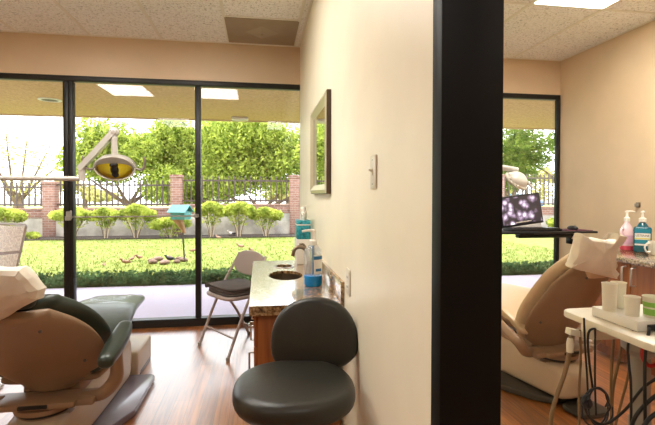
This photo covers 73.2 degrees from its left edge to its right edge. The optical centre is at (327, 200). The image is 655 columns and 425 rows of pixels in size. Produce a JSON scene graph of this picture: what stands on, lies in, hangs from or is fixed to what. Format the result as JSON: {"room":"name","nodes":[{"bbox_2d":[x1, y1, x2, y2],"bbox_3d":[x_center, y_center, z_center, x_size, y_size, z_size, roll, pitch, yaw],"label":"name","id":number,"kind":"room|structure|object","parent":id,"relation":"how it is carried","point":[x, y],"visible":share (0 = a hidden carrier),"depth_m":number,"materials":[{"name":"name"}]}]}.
{"room":"dental clinic","nodes":[
{"label":"dental clinic","id":0,"kind":"room"},
{"bbox_2d":[0,80,554,128],"bbox_3d":[0.571,-1.385,6.088,21.000,0.150,3.023,0,1,-9],"label":"soffit","id":1,"kind":"structure","parent":0,"point":[16,96],"depth_m":5.98,"materials":[{"name":"paint"}]},
{"bbox_2d":[37,97,61,102],"bbox_3d":[-3.599,-1.305,5.716,0.270,0.016,0.270,0,1,-9],"label":"recessed light","id":2,"kind":"object","parent":1,"relation":"attached to","point":[46,99],"visible":1,"depth_m":5.68,"materials":[{"name":"white plastic"}]},
{"bbox_2d":[231,116,247,120],"bbox_3d":[-1.395,-1.300,7.020,0.260,0.053,0.160,0,1,-9],"label":"ceiling light","id":3,"kind":"object","parent":1,"relation":"attached to","point":[233,118],"visible":1,"depth_m":6.96,"materials":[{"name":"white plastic"}]},
{"bbox_2d":[0,32,560,94],"bbox_3d":[-0.426,-1.362,4.333,5.890,0.468,0.140,0,1,-9],"label":"wall","id":4,"kind":"structure","parent":0,"point":[24,53],"depth_m":4.10,"materials":[{"name":"paint"}]},
{"bbox_2d":[503,93,560,263],"bbox_3d":[1.162,0.027,4.561,2.682,2.314,0.090,0,1,-9],"label":"window","id":5,"kind":"structure","parent":4,"relation":"in","point":[557,98],"depth_m":4.73,"materials":[{"name":"black metal"}]},
{"bbox_2d":[0,0,654,59],"bbox_3d":[0.084,-1.496,1.051,5.890,0.100,6.497,0,1,-9],"label":"ceiling","id":6,"kind":"structure","parent":0,"point":[194,20],"depth_m":3.60,"materials":[{"name":"tile"}]},
{"bbox_2d":[0,0,312,46],"bbox_3d":[-1.297,-1.443,0.838,3.095,0.007,6.497,0,1,-9],"label":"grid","id":7,"kind":"structure","parent":6,"relation":"attached to","point":[54,1],"depth_m":3.85,"materials":[{"name":"white"}]},
{"bbox_2d":[224,17,298,45],"bbox_3d":[-0.578,-1.476,3.893,0.610,0.025,0.595,0,1,-9],"label":"ceiling vent","id":8,"kind":"object","parent":6,"relation":"in","point":[239,30],"visible":1,"depth_m":3.84,"materials":[{"name":"beige metal"}]},
{"bbox_2d":[530,0,620,9],"bbox_3d":[1.914,-1.464,2.750,0.610,0.008,1.220,0,1,-9],"label":"recessed light","id":9,"kind":"object","parent":6,"relation":"in","point":[582,4],"visible":1,"depth_m":3.29,"materials":[{"name":"white plastic"}]},
{"bbox_2d":[504,0,654,60],"bbox_3d":[1.679,-1.444,1.300,2.662,0.007,6.497,0,1,-9],"label":"grid","id":10,"kind":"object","parent":6,"relation":"attached to","point":[507,2],"depth_m":3.63,"materials":[{"name":"white"}]},
{"bbox_2d":[0,323,654,424],"bbox_3d":[0.079,1.284,1.093,6.090,0.100,6.697,0,1,-9],"label":"floor","id":11,"kind":"structure","parent":0,"point":[193,384],"depth_m":2.88,"materials":[{"name":"brown wood"}]},
{"bbox_2d":[0,127,145,387],"bbox_3d":[-1.812,0.358,2.861,1.218,1.691,0.320,0,1,-9],"label":"light","id":12,"kind":"object","parent":11,"relation":"on","point":[113,166],"visible":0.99,"depth_m":2.88,"materials":[{"name":"grey"}]},
{"bbox_2d":[0,294,154,424],"bbox_3d":[-1.388,0.755,2.520,0.762,0.908,1.638,0,1,-9],"label":"dental chair","id":13,"kind":"object","parent":11,"relation":"on","point":[75,362],"visible":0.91,"depth_m":2.02,"materials":[{"name":"brown plastic"}]},
{"bbox_2d":[0,266,46,319],"bbox_3d":[-1.282,0.360,1.707,0.351,0.238,0.215,0,1,-9],"label":"headrest cover","id":14,"kind":"object","parent":13,"relation":"on","point":[20,286],"visible":1,"depth_m":1.66,"materials":[{"name":"plastic"}]},
{"bbox_2d":[16,294,111,344],"bbox_3d":[-1.307,0.624,1.997,0.580,0.458,0.375,0,1,-9],"label":"cushion","id":15,"kind":"object","parent":13,"relation":"on","point":[62,320],"depth_m":1.89,"materials":[{"name":"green leather"}]},
{"bbox_2d":[0,295,143,376],"bbox_3d":[-1.402,0.734,2.606,0.530,0.188,1.098,0,1,-9],"label":"seat cushion","id":16,"kind":"object","parent":13,"relation":"on","point":[114,309],"depth_m":2.61,"materials":[{"name":"green leather"}]},
{"bbox_2d":[198,250,265,361],"bbox_3d":[-0.729,0.807,3.611,0.490,0.775,0.480,-1,1,-43],"label":"folding chair","id":17,"kind":"object","parent":11,"relation":"on","point":[243,262],"visible":0.57,"depth_m":3.63,"materials":[{"name":"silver metal"}]},
{"bbox_2d":[205,278,250,296],"bbox_3d":[-0.755,0.703,3.587,0.330,0.067,0.402,-1,1,-43],"label":"seat cushion","id":18,"kind":"object","parent":17,"relation":"on","point":[237,287],"visible":0.82,"depth_m":3.47,"materials":[{"name":"grey fabric"}]},
{"bbox_2d":[248,315,340,424],"bbox_3d":[-0.253,0.862,2.714,0.437,0.694,1.305,0,1,-9],"label":"base cabinet","id":19,"kind":"object","parent":11,"relation":"on","point":[263,325],"visible":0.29,"depth_m":2.05,"materials":[{"name":"brown wood"}]},
{"bbox_2d":[249,247,343,315],"bbox_3d":[-0.241,0.520,2.708,0.444,0.298,1.370,0,1,-9],"label":"countertop","id":20,"kind":"structure","parent":19,"relation":"on","point":[275,285],"depth_m":2.36,"materials":[{"name":"beige stone"}]},
{"bbox_2d":[270,273,300,279],"bbox_3d":[-0.263,0.540,2.771,0.214,0.136,0.337,0,1,-9],"label":"sink","id":21,"kind":"object","parent":20,"relation":"in","point":[273,276],"depth_m":2.91,"materials":[{"name":"brown metal"}]},
{"bbox_2d":[291,243,311,273],"bbox_3d":[-0.170,0.373,2.855,0.142,0.187,0.134,0,1,-9],"label":"sink faucet","id":22,"kind":"object","parent":20,"relation":"on","point":[308,265],"visible":0.98,"depth_m":2.81,"materials":[{"name":"silver metal"}]},
{"bbox_2d":[295,237,309,264],"bbox_3d":[-0.190,0.369,3.276,0.100,0.182,0.180,0,1,-9],"label":"soap dispenser","id":23,"kind":"object","parent":20,"relation":"on","point":[300,256],"visible":0.77,"depth_m":3.19,"materials":[{"name":"white plastic"}]},
{"bbox_2d":[295,206,310,238],"bbox_3d":[-0.184,0.158,3.273,0.101,0.239,0.177,0,1,-9],"label":"soap dispenser","id":24,"kind":"object","parent":23,"relation":"on","point":[301,224],"visible":1,"depth_m":3.19,"materials":[{"name":"teal plastic"}]},
{"bbox_2d":[302,229,321,286],"bbox_3d":[-0.080,0.315,2.462,0.102,0.314,0.101,1,1,25],"label":"soap bottle","id":25,"kind":"object","parent":20,"relation":"on","point":[314,279],"visible":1,"depth_m":2.43,"materials":[{"name":"blue plastic"}]},
{"bbox_2d":[232,297,357,424],"bbox_3d":[-0.111,0.815,1.621,0.530,0.821,0.501,0,1,-9],"label":"stool","id":26,"kind":"object","parent":11,"relation":"on","point":[312,338],"visible":1,"depth_m":1.62,"materials":[{"name":"black leather"}]},
{"bbox_2d":[503,165,532,189],"bbox_3d":[0.973,0.434,3.120,1.161,1.543,0.327,0,1,-9],"label":"light","id":27,"kind":"object","parent":11,"relation":"on","point":[517,179],"visible":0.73,"depth_m":3.11,"materials":[{"name":"grey plastic"}]},
{"bbox_2d":[501,254,617,419],"bbox_3d":[1.266,0.730,3.177,0.705,0.949,1.638,0,1,-19],"label":"dental chair","id":28,"kind":"object","parent":11,"relation":"on","point":[534,323],"visible":0.61,"depth_m":2.63,"materials":[{"name":"beige leather"}]},
{"bbox_2d":[501,283,579,334],"bbox_3d":[1.237,0.728,3.261,0.530,0.186,1.098,0,1,-19],"label":"seat cushion","id":29,"kind":"object","parent":28,"relation":"on","point":[514,313],"depth_m":2.80,"materials":[{"name":"beige leather"}]},
{"bbox_2d":[515,254,569,338],"bbox_3d":[1.445,0.579,2.650,0.502,0.628,0.435,0,1,-19],"label":"cushion","id":30,"kind":"object","parent":28,"relation":"on","point":[540,315],"depth_m":2.60,"materials":[{"name":"beige leather"}]},
{"bbox_2d":[565,233,626,278],"bbox_3d":[1.443,0.299,2.369,0.302,0.263,0.180,0,1,-9],"label":"headrest cover","id":31,"kind":"object","parent":28,"relation":"on","point":[597,256],"visible":1,"depth_m":2.32,"materials":[{"name":"plastic"}]},
{"bbox_2d":[548,307,654,424],"bbox_3d":[1.155,0.822,1.562,0.729,0.810,0.517,0,1,-9],"label":"cart","id":32,"kind":"object","parent":11,"relation":"on","point":[594,328],"visible":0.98,"depth_m":1.59,"materials":[{"name":"beige plastic"}]},
{"bbox_2d":[564,307,654,352],"bbox_3d":[1.232,0.462,1.550,0.580,0.065,0.480,0,1,-9],"label":"tray","id":33,"kind":"object","parent":32,"relation":"on","point":[601,329],"depth_m":1.53,"materials":[{"name":"beige plastic"}]},
{"bbox_2d":[592,304,654,421],"bbox_3d":[1.131,0.561,1.529,0.295,0.336,0.267,0,1,-9],"label":"tray","id":34,"kind":"object","parent":32,"relation":"on","point":[642,323],"visible":0.83,"depth_m":1.46,"materials":[{"name":"white plastic"}]},
{"bbox_2d":[601,282,617,311],"bbox_3d":[1.006,0.343,1.574,0.052,0.098,0.052,0,1,-9],"label":"plastic cup","id":35,"kind":"object","parent":34,"relation":"on","point":[609,289],"visible":1,"depth_m":1.56,"materials":[{"name":"beige plastic"}]},
{"bbox_2d":[610,281,626,308],"bbox_3d":[1.065,0.344,1.613,0.052,0.094,0.052,0,1,-9],"label":"plastic cup","id":36,"kind":"object","parent":34,"relation":"on","point":[621,291],"visible":0.64,"depth_m":1.59,"materials":[{"name":"beige plastic"}]},
{"bbox_2d":[624,295,640,316],"bbox_3d":[1.043,0.360,1.509,0.050,0.066,0.050,0,1,-9],"label":"plastic cup","id":37,"kind":"object","parent":34,"relation":"on","point":[631,302],"visible":1,"depth_m":1.49,"materials":[{"name":"beige plastic"}]},
{"bbox_2d":[642,294,654,318],"bbox_3d":[1.102,0.358,1.492,0.063,0.070,0.063,0,1,-9],"label":"plastic cup","id":38,"kind":"object","parent":34,"relation":"on","point":[648,301],"visible":1,"depth_m":1.48,"materials":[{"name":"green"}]},
{"bbox_2d":[647,324,654,330],"bbox_3d":[1.070,0.415,1.445,0.042,0.018,0.010,0,1,-9],"label":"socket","id":39,"kind":"object","parent":34,"relation":"attached to","point":[651,327],"depth_m":1.44,"materials":[{"name":"black plastic"}]},
{"bbox_2d":[593,262,654,375],"bbox_3d":[2.489,0.834,2.732,0.613,0.760,1.810,0,1,-9],"label":"base cabinet","id":40,"kind":"object","parent":11,"relation":"on","point":[640,280],"visible":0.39,"depth_m":3.12,"materials":[{"name":"brown wood"}]},
{"bbox_2d":[616,249,654,268],"bbox_3d":[2.498,0.434,2.728,0.604,0.040,1.830,0,1,-9],"label":"countertop","id":41,"kind":"structure","parent":40,"relation":"on","point":[643,259],"depth_m":3.16,"materials":[{"name":"beige stone"}]},
{"bbox_2d":[619,210,634,249],"bbox_3d":[2.434,0.240,3.590,0.159,0.321,0.086,0,1,-9],"label":"lotion bottle","id":42,"kind":"object","parent":41,"relation":"on","point":[626,229],"visible":0.87,"depth_m":3.56,"materials":[{"name":"pink plastic"}]},
{"bbox_2d":[633,211,651,252],"bbox_3d":[2.460,0.240,3.441,0.116,0.324,0.075,1,1,35],"label":"mouthwash bottle","id":43,"kind":"object","parent":41,"relation":"on","point":[642,233],"visible":0.98,"depth_m":3.42,"materials":[{"name":"teal plastic"}]},
{"bbox_2d":[644,241,654,254],"bbox_3d":[2.445,0.354,3.314,0.116,0.100,0.090,1,1,31],"label":"mug","id":44,"kind":"object","parent":41,"relation":"on","point":[651,244],"visible":1,"depth_m":3.30,"materials":[{"name":"beige ceramic"}]},
{"bbox_2d":[300,0,432,424],"bbox_3d":[0.054,-0.130,2.657,0.133,2.680,3.357,0,1,-9],"label":"wall partition","id":45,"kind":"structure","parent":0,"point":[375,57],"depth_m":1.45,"materials":[{"name":"paint"}]},
{"bbox_2d":[225,15,297,20],"bbox_3d":[-0.530,-1.483,3.579,0.610,0.006,0.024,0,1,-9],"label":"trim","id":46,"kind":"structure","parent":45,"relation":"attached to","point":[225,15],"depth_m":3.58,"materials":[{"name":"white"}]},
{"bbox_2d":[310,89,330,193],"bbox_3d":[-0.053,-0.332,2.800,0.033,0.576,0.746,0,1,-9],"label":"wall mirror","id":47,"kind":"object","parent":45,"relation":"attached to","point":[320,122],"visible":1,"depth_m":2.74,"materials":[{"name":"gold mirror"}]},
{"bbox_2d":[310,247,343,302],"bbox_3d":[-0.032,0.420,2.739,0.022,0.098,1.370,0,1,-9],"label":"backsplash","id":48,"kind":"structure","parent":45,"relation":"attached to","point":[335,283],"depth_m":2.30,"materials":[{"name":"stone"}]},
{"bbox_2d":[346,268,350,296],"bbox_3d":[0.091,0.360,1.953,0.010,0.116,0.072,0,1,-9],"label":"wall outlet","id":49,"kind":"object","parent":45,"relation":"attached to","point":[348,272],"visible":1,"depth_m":1.94,"materials":[{"name":"beige plastic"}]},
{"bbox_2d":[368,154,376,188],"bbox_3d":[0.152,-0.100,1.524,0.021,0.116,0.072,0,1,-9],"label":"light switch","id":50,"kind":"object","parent":45,"relation":"attached to","point":[373,159],"visible":1,"depth_m":1.51,"materials":[{"name":"beige plastic"}]},
{"bbox_2d":[431,0,503,424],"bbox_3d":[0.313,-0.104,0.989,0.145,2.680,0.052,0,1,-9],"label":"trim","id":51,"kind":"structure","parent":45,"relation":"attached to","point":[468,35],"depth_m":0.97,"materials":[{"name":"black"}]},
{"bbox_2d":[559,20,654,259],"bbox_3d":[3.047,-0.158,1.558,0.120,2.780,6.547,0,1,-9],"label":"wall","id":52,"kind":"structure","parent":0,"point":[607,113],"depth_m":4.08,"materials":[{"name":"paint"}]},
{"bbox_2d":[502,229,597,243],"bbox_3d":[1.981,0.268,3.696,1.330,0.340,0.347,0,1,-9],"label":"tray","id":53,"kind":"object","parent":52,"relation":"attached to","point":[568,235],"visible":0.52,"depth_m":3.56,"materials":[{"name":"black plastic"}]},
{"bbox_2d":[502,192,543,228],"bbox_3d":[1.625,0.099,3.748,0.436,0.340,0.094,0,1,-15],"label":"computer monitor","id":54,"kind":"object","parent":53,"relation":"on","point":[524,210],"visible":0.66,"depth_m":3.72,"materials":[{"name":"black plastic"}]},
{"bbox_2d":[503,227,561,231],"bbox_3d":[1.668,0.231,3.593,0.440,0.024,0.140,0,1,-9],"label":"keyboard","id":55,"kind":"object","parent":53,"relation":"on","point":[512,229],"visible":1,"depth_m":3.54,"materials":[{"name":"black plastic"}]},
{"bbox_2d":[562,229,592,230],"bbox_3d":[2.032,0.241,3.659,0.220,0.004,0.200,0,1,-9],"label":"mouse pad","id":56,"kind":"object","parent":53,"relation":"on","point":[562,229],"visible":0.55,"depth_m":3.57,"materials":[{"name":"black rubber"}]},
{"bbox_2d":[567,225,578,229],"bbox_3d":[2.017,0.224,3.627,0.064,0.049,0.110,0,1,-9],"label":"computer mouse","id":57,"kind":"object","parent":56,"relation":"on","point":[574,227],"visible":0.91,"depth_m":3.60,"materials":[{"name":"black plastic"}]},
{"label":"outside","id":58,"kind":"structure","parent":0,"visible":0},
{"bbox_2d":[45,274,541,317],"bbox_3d":[0.157,1.325,5.504,30.000,0.285,1.913,0,1,-9],"label":"patio","id":59,"kind":"structure","parent":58,"point":[159,300],"depth_m":5.42,"materials":[{"name":"concrete"}]},
{"bbox_2d":[0,223,26,266],"bbox_3d":[-3.869,0.727,4.977,0.632,0.921,0.630,1,1,25],"label":"patio chair","id":60,"kind":"object","parent":59,"relation":"on","point":[12,238],"visible":0.82,"depth_m":5.13,"materials":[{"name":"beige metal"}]},
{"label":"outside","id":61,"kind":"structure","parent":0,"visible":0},
{"bbox_2d":[0,198,551,203],"bbox_3d":[-15.359,-0.011,98.825,320.000,0.300,80.000,0,1,-9],"label":"ground","id":62,"kind":"structure","parent":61,"point":[1,199],"depth_m":74.54,"materials":[{"name":"grey"}]},
{"bbox_3d":[-6.454,-0.164,3.435,6.300,2.900,0.140,0,1,-9],"label":"wall","id":63,"kind":"structure","parent":0,"visible":0},
{"bbox_2d":[0,73,299,328],"bbox_3d":[-1.771,0.029,4.068,3.150,2.314,0.162,0,1,-9],"label":"window","id":64,"kind":"structure","parent":63,"relation":"in","point":[69,116],"depth_m":4.07,"materials":[{"name":"black metal"}]},
{"bbox_3d":[1.140,-1.684,2.429,21.000,0.200,10.500,0,1,-9],"label":"roof","id":65,"kind":"structure","parent":0,"visible":0},
{"bbox_2d":[0,114,554,129],"bbox_3d":[0.336,-1.488,7.600,21.000,0.350,0.040,0,1,-9],"label":"fascia","id":66,"kind":"object","parent":65,"relation":"attached to","point":[0,114],"depth_m":7.12,"materials":[{"name":"paint"}]},
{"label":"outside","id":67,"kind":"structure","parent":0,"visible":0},
{"bbox_2d":[19,234,553,275],"bbox_3d":[-1.600,1.333,10.298,80.000,0.320,8.100,0,1,-9],"label":"lawn","id":68,"kind":"structure","parent":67,"point":[548,243],"depth_m":10.29,"materials":[{"name":"green plant"}]},
{"bbox_2d":[41,181,59,236],"bbox_3d":[-8.448,0.262,13.468,0.380,1.700,0.380,0,1,-9],"label":"brick pillar","id":69,"kind":"structure","parent":68,"relation":"on","point":[50,190],"depth_m":13.30,"materials":[{"name":"red brick"}]},
{"bbox_2d":[57,180,169,205],"bbox_3d":[-6.619,-0.239,13.745,3.360,0.820,0.052,0,1,-9],"label":"iron fence","id":70,"kind":"object","parent":69,"relation":"attached to","point":[106,181],"visible":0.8,"depth_m":13.74,"materials":[{"name":"grey metal"}]},
{"bbox_2d":[119,258,131,263],"bbox_3d":[-3.735,1.125,8.140,0.226,0.152,0.082,0,1,-16],"label":"bird","id":71,"kind":"object","parent":68,"relation":"on","point":[121,259],"visible":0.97,"depth_m":8.11},
{"bbox_2d":[148,259,157,263],"bbox_3d":[-3.313,1.161,8.379,0.175,0.093,0.167,0,1,-31],"label":"rock","id":72,"kind":"object","parent":68,"relation":"on","point":[151,261],"visible":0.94,"depth_m":8.32,"materials":[{"name":"beige stone"}]},
{"bbox_2d":[154,256,163,260],"bbox_3d":[-3.379,1.160,8.786,0.242,0.097,0.187,1,1,36],"label":"rock","id":73,"kind":"object","parent":68,"relation":"on","point":[159,258],"visible":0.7,"depth_m":8.72,"materials":[{"name":"beige stone"}]},
{"bbox_2d":[24,234,294,240],"bbox_3d":[-2.152,1.103,13.852,60.000,0.030,0.900,0,1,-9],"label":"planting bed","id":74,"kind":"object","parent":68,"relation":"on","point":[222,235],"visible":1,"depth_m":13.29,"materials":[{"name":"soil"}]},
{"bbox_2d":[0,207,27,225],"bbox_3d":[-9.127,0.637,12.470,1.140,0.983,0.581,0,1,-15],"label":"shrub","id":75,"kind":"object","parent":74,"relation":"on","point":[6,214],"visible":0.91,"depth_m":12.43,"materials":[{"name":"green plant"}]},
{"bbox_2d":[25,231,40,238],"bbox_3d":[-8.481,1.003,12.692,0.627,0.290,0.357,0,1,22],"label":"shrub","id":76,"kind":"object","parent":74,"relation":"on","point":[33,234],"visible":0.97,"depth_m":12.61,"materials":[{"name":"green plant"}]},
{"bbox_2d":[47,206,92,235],"bbox_3d":[-7.368,0.628,12.777,1.284,1.000,0.712,0,1,-9],"label":"shrub","id":77,"kind":"object","parent":74,"relation":"on","point":[56,215],"visible":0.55,"depth_m":12.60,"materials":[{"name":"green plant"}]},
{"bbox_2d":[88,207,119,237],"bbox_3d":[-6.511,0.641,12.902,0.912,0.969,0.595,0,1,-9],"label":"shrub","id":78,"kind":"object","parent":74,"relation":"on","point":[102,211],"visible":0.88,"depth_m":12.78,"materials":[{"name":"green plant"}]},
{"bbox_2d":[117,203,156,237],"bbox_3d":[-5.679,0.589,13.069,1.233,1.076,0.677,0,1,-9],"label":"shrub","id":79,"kind":"object","parent":74,"relation":"on","point":[135,209],"visible":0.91,"depth_m":12.96,"materials":[{"name":"green plant"}]},
{"bbox_2d":[148,217,191,236],"bbox_3d":[-4.700,0.784,13.199,1.275,0.703,0.707,0,1,-9],"label":"shrub","id":80,"kind":"object","parent":74,"relation":"on","point":[166,222],"visible":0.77,"depth_m":13.05,"materials":[{"name":"green plant"}]},
{"bbox_2d":[193,200,224,236],"bbox_3d":[-3.540,0.552,13.364,1.041,1.146,0.618,0,1,-9],"label":"shrub","id":81,"kind":"object","parent":74,"relation":"on","point":[208,207],"visible":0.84,"depth_m":13.29,"materials":[{"name":"green plant"}]},
{"bbox_2d":[222,201,255,235],"bbox_3d":[-2.715,0.561,13.513,1.060,1.126,0.682,0,1,-9],"label":"shrub","id":82,"kind":"object","parent":74,"relation":"on","point":[230,210],"visible":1,"depth_m":13.39,"materials":[{"name":"green plant"}]},
{"bbox_2d":[248,206,283,235],"bbox_3d":[-1.910,0.643,13.628,1.116,0.965,0.655,0,1,-9],"label":"shrub","id":83,"kind":"object","parent":74,"relation":"on","point":[262,213],"visible":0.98,"depth_m":13.53,"materials":[{"name":"green plant"}]},
{"bbox_2d":[545,217,553,226],"bbox_3d":[7.831,0.864,15.147,0.745,0.618,0.525,0,1,-9],"label":"shrub","id":84,"kind":"object","parent":74,"relation":"on","point":[550,222],"visible":0.34,"depth_m":15.02,"materials":[{"name":"green plant"}]},
{"bbox_2d":[159,259,168,264],"bbox_3d":[-3.089,1.170,8.342,0.184,0.104,0.255,0,1,-9],"label":"rock","id":85,"kind":"object","parent":68,"relation":"on","point":[165,261],"visible":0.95,"depth_m":8.27,"materials":[{"name":"beige stone"}]},
{"bbox_2d":[164,255,175,260],"bbox_3d":[-3.060,1.121,8.549,0.226,0.152,0.082,0,1,-11],"label":"bird","id":86,"kind":"object","parent":68,"relation":"on","point":[166,256],"visible":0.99,"depth_m":8.52},
{"bbox_2d":[170,175,183,234],"bbox_3d":[-4.792,0.145,14.034,0.380,1.930,0.380,0,1,-9],"label":"brick pillar","id":87,"kind":"structure","parent":68,"relation":"on","point":[176,183],"depth_m":13.86,"materials":[{"name":"red brick"}]},
{"bbox_2d":[182,175,289,201],"bbox_3d":[-2.938,-0.380,14.315,3.410,0.860,0.052,0,1,-9],"label":"iron fence","id":88,"kind":"object","parent":87,"relation":"attached to","point":[185,179],"visible":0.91,"depth_m":14.31,"materials":[{"name":"grey metal"}]},
{"bbox_2d":[167,205,193,261],"bbox_3d":[-2.876,0.638,8.646,0.400,1.116,0.340,0,1,15],"label":"bird feeder","id":89,"kind":"object","parent":68,"relation":"on","point":[174,209],"visible":0.98,"depth_m":8.57,"materials":[{"name":"teal wood"}]},
{"bbox_2d":[36,259,552,288],"bbox_3d":[-0.037,1.125,6.761,15.050,0.238,0.703,0,1,-9],"label":"ivy border","id":90,"kind":"object","parent":68,"relation":"on","point":[169,277],"visible":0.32,"depth_m":6.27,"materials":[{"name":"green plant"}]},
{"bbox_2d":[289,175,299,233],"bbox_3d":[-1.087,0.134,14.610,0.380,1.950,0.380,0,1,-9],"label":"brick pillar","id":91,"kind":"structure","parent":68,"relation":"on","point":[294,184],"depth_m":14.44,"materials":[{"name":"red brick"}]},
{"bbox_2d":[502,174,504,196],"bbox_3d":[6.058,0.086,15.720,0.380,2.040,0.380,0,1,-9],"label":"brick pillar","id":92,"kind":"structure","parent":68,"relation":"on","point":[503,174],"depth_m":15.56,"materials":[{"name":"brick"}]},
{"bbox_2d":[504,174,553,204],"bbox_3d":[8.035,-0.405,16.020,3.660,1.140,0.052,0,1,-9],"label":"iron fence","id":93,"kind":"object","parent":92,"relation":"attached to","point":[527,177],"visible":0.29,"depth_m":15.96,"materials":[{"name":"grey metal"}]},
{"bbox_3d":[-12.322,0.314,12.867,0.380,1.600,0.380,0,1,-9],"label":"brick pillar","id":94,"kind":"structure","parent":68,"relation":"on","visible":0},
{"bbox_2d":[0,182,41,205],"bbox_3d":[-10.384,-0.197,13.160,3.580,0.740,0.052,0,1,-9],"label":"iron fence","id":95,"kind":"object","parent":94,"relation":"attached to","point":[4,186],"visible":0.88,"depth_m":13.32,"materials":[{"name":"grey metal"}]},
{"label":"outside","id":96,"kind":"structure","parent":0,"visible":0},
{"bbox_2d":[0,213,289,236],"bbox_3d":[-6.705,0.811,13.747,11.030,0.800,0.200,0,1,-9],"label":"wall","id":97,"kind":"structure","parent":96,"point":[283,226],"depth_m":13.86,"materials":[{"name":"concrete"}]},
{"bbox_2d":[22,210,41,217],"bbox_3d":[-10.385,0.413,13.169,3.560,0.240,0.220,0,1,-9],"label":"brick","id":98,"kind":"object","parent":97,"relation":"on","point":[31,213],"visible":0.45,"depth_m":13.30,"materials":[{"name":"red brick"}]},
{"bbox_2d":[11,208,41,209],"bbox_3d":[-10.385,0.263,13.167,3.560,0.060,0.260,0,1,-9],"label":"coping","id":99,"kind":"object","parent":98,"relation":"on","point":[11,208],"visible":0.45,"depth_m":13.26,"materials":[{"name":"concrete"}]},
{"bbox_2d":[88,210,169,217],"bbox_3d":[-6.621,0.411,13.754,3.340,0.240,0.220,0,1,-9],"label":"brick","id":100,"kind":"object","parent":97,"relation":"on","point":[159,212],"depth_m":13.86,"materials":[{"name":"red brick"}]},
{"bbox_2d":[56,208,168,209],"bbox_3d":[-6.620,0.261,13.752,3.340,0.060,0.260,0,1,-9],"label":"coping","id":101,"kind":"object","parent":100,"relation":"on","point":[56,208],"visible":0.3,"depth_m":13.64,"materials":[{"name":"concrete"}]},
{"bbox_2d":[191,206,288,213],"bbox_3d":[-2.940,0.290,14.325,3.390,0.240,0.220,0,1,-9],"label":"brick","id":102,"kind":"object","parent":97,"relation":"on","point":[285,209],"visible":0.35,"depth_m":14.42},
{"bbox_2d":[182,204,289,205],"bbox_3d":[-2.939,0.140,14.322,3.390,0.060,0.260,0,1,-9],"label":"coping","id":103,"kind":"object","parent":102,"relation":"on","point":[182,204],"visible":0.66,"depth_m":14.33,"materials":[{"name":"concrete"}]},
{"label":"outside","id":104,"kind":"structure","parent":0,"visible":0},
{"bbox_2d":[541,215,553,226],"bbox_3d":[8.033,0.865,16.039,3.660,0.680,0.200,0,1,-9],"label":"wall","id":105,"kind":"structure","parent":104,"point":[545,217],"depth_m":15.91,"materials":[{"name":"concrete"}]},
{"bbox_2d":[542,209,553,214],"bbox_3d":[8.033,0.405,16.032,3.640,0.240,0.220,0,1,-9],"label":"brick","id":106,"kind":"object","parent":105,"relation":"on","point":[544,211],"visible":0.09,"depth_m":15.91,"materials":[{"name":"red brick"}]},
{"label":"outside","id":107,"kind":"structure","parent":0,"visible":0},
{"bbox_2d":[0,205,553,207],"bbox_3d":[-5.746,0.925,36.974,240.000,0.320,45.200,0,1,-9],"label":"lawn","id":108,"kind":"structure","parent":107,"point":[91,206],"depth_m":45.55,"materials":[{"name":"green plant"}]},
{"bbox_2d":[0,127,62,207],"bbox_3d":[-12.171,-0.930,17.318,3.534,3.984,1.660,0,1,-9],"label":"tree","id":109,"kind":"object","parent":108,"relation":"on","point":[9,158],"visible":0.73,"depth_m":17.28,"materials":[{"name":"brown plant"}]},
{"bbox_2d":[58,181,120,207],"bbox_3d":[-22.648,-0.916,41.162,6.022,3.171,4.155,0,1,-9],"label":"tree","id":110,"kind":"object","parent":108,"relation":"on","point":[80,187],"visible":0.47,"depth_m":40.85,"materials":[{"name":"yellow plant"}]},
{"bbox_2d":[51,118,192,206],"bbox_3d":[-8.257,-1.383,18.468,5.270,4.867,3.457,0,1,-9],"label":"tree","id":111,"kind":"object","parent":108,"relation":"on","point":[134,146],"visible":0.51,"depth_m":17.59,"materials":[{"name":"green plant"}]},
{"bbox_2d":[154,120,248,206],"bbox_3d":[-5.805,-1.670,19.612,4.911,5.416,2.930,0,1,-4],"label":"tree","id":112,"kind":"object","parent":108,"relation":"on","point":[181,154],"visible":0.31,"depth_m":18.79,"materials":[{"name":"green plant"}]},
{"bbox_2d":[187,121,299,203],"bbox_3d":[-2.815,-1.454,18.612,5.792,5.041,4.413,0,1,0],"label":"tree","id":113,"kind":"object","parent":108,"relation":"on","point":[257,149],"visible":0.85,"depth_m":17.78,"materials":[{"name":"green plant"}]},
{"bbox_2d":[261,184,288,203],"bbox_3d":[-4.624,-0.991,45.454,4.651,3.261,3.479,0,1,-9],"label":"tree","id":114,"kind":"object","parent":108,"relation":"on","point":[279,195],"visible":0.16,"depth_m":45.48,"materials":[{"name":"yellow plant"}]},
{"bbox_2d":[503,129,554,195],"bbox_3d":[8.824,-1.516,21.094,4.033,5.118,2.738,0,1,-9],"label":"tree","id":115,"kind":"object","parent":108,"relation":"on","point":[519,150],"visible":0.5,"depth_m":20.57,"materials":[{"name":"green plant"}]},
{"bbox_2d":[510,166,553,201],"bbox_3d":[23.051,-1.707,50.389,7.041,4.649,3.903,0,1,5],"label":"tree","id":116,"kind":"object","parent":108,"relation":"on","point":[547,169],"visible":0.24,"depth_m":49.54,"materials":[{"name":"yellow plant"}]},
{"bbox_2d":[533,130,554,177],"bbox_3d":[11.288,-1.385,21.180,3.097,4.849,1.682,0,1,-9],"label":"tree","id":117,"kind":"object","parent":108,"relation":"on","point":[550,133],"visible":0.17,"depth_m":20.95,"materials":[{"name":"green plant"}]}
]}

